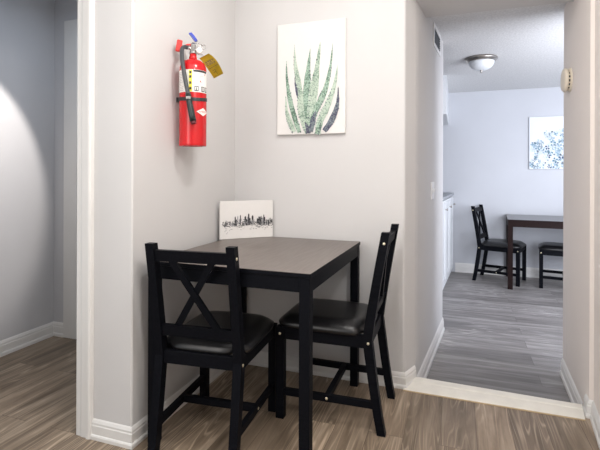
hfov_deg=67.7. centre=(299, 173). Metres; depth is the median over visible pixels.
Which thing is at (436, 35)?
air vent
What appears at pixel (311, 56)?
picture
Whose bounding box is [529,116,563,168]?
picture
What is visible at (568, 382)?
baseboard
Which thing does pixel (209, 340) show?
dining chair
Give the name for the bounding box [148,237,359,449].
dining table
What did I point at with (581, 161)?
wall
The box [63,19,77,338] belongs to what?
trim
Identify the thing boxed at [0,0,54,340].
wall
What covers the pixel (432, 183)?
light switch
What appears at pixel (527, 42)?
ceiling
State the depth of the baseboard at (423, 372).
2.95 m
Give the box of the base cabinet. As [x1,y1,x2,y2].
[442,192,454,290]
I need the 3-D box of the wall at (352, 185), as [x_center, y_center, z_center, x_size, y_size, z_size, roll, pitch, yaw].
[0.250,-0.032,3.174,1.418,2.535,1.288,0,0,19]
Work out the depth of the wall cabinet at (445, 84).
4.67 m
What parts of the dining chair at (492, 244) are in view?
post, post, seat frame, seat, leg, leg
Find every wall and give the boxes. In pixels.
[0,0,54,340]
[54,0,77,322]
[93,0,234,426]
[235,0,442,376]
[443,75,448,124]
[443,87,563,271]
[563,0,599,416]
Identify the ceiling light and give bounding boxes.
[465,54,497,72]
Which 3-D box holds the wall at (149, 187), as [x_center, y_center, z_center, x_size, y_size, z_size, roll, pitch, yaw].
[-0.664,-0.082,2.337,0.251,2.440,0.915,0,0,19]
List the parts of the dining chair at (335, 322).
leg, seat, seat frame, post, rail, post, rail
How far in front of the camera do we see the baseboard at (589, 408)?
2.04 m
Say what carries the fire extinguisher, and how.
attached to the wall at (149, 187)
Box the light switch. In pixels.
[431,182,434,198]
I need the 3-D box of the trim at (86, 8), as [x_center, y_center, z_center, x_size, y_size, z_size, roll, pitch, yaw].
[-0.930,0.089,1.936,0.082,2.095,0.027,0,0,19]
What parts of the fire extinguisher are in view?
handle, tank, lever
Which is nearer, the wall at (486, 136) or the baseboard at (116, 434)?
the baseboard at (116, 434)
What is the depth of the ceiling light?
3.88 m
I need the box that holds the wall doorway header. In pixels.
[416,0,573,17]
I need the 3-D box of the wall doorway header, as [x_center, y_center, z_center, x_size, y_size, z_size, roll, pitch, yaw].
[1.034,-1.127,2.439,0.920,0.340,0.414,0,0,19]
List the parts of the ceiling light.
lamp shade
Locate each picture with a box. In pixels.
[219,200,272,239]
[277,18,345,134]
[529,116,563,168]
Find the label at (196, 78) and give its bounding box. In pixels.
[179,69,205,92]
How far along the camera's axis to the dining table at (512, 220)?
4.79 m
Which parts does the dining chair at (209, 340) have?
post, rail, rail, leg, seat frame, seat, post, leg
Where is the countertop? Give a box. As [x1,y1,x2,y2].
[443,192,453,199]
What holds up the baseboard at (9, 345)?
attached to the wall at (27, 27)
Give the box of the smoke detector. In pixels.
[560,68,572,91]
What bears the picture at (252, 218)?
on the dining table at (301, 265)
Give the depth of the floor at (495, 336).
3.42 m
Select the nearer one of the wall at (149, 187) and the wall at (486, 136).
the wall at (149, 187)
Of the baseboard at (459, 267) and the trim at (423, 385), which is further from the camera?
the baseboard at (459, 267)
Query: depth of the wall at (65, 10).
3.13 m
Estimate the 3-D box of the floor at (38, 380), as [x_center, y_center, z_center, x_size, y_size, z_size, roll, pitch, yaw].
[-0.968,1.287,0.351,3.650,0.300,5.220,0,0,19]
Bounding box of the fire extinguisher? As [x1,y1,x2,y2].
[175,32,222,146]
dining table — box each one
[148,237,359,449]
[506,214,562,289]
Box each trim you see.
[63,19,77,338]
[76,0,94,438]
[403,377,584,418]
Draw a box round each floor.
[0,336,599,449]
[427,271,570,402]
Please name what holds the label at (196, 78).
on the fire extinguisher
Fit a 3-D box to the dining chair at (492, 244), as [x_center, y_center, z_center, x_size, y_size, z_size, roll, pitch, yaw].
[2.318,0.812,5.215,0.533,0.862,0.400,0,0,36]
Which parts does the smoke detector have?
plate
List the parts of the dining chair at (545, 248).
leg, seat, seat frame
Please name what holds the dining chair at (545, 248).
on the floor at (495, 336)
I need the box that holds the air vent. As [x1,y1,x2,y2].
[433,22,440,56]
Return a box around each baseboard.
[0,321,62,356]
[90,351,415,449]
[417,317,444,377]
[455,263,562,277]
[560,358,582,406]
[583,394,599,448]
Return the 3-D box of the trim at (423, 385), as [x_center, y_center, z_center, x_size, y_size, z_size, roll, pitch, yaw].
[0.962,1.142,2.280,0.840,0.042,0.148,0,0,19]
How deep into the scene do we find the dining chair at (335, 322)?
2.07 m
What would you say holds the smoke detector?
attached to the wall at (581, 161)
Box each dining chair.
[145,242,277,449]
[276,224,398,436]
[471,204,525,286]
[538,242,562,287]
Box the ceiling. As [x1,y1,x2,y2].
[431,2,566,92]

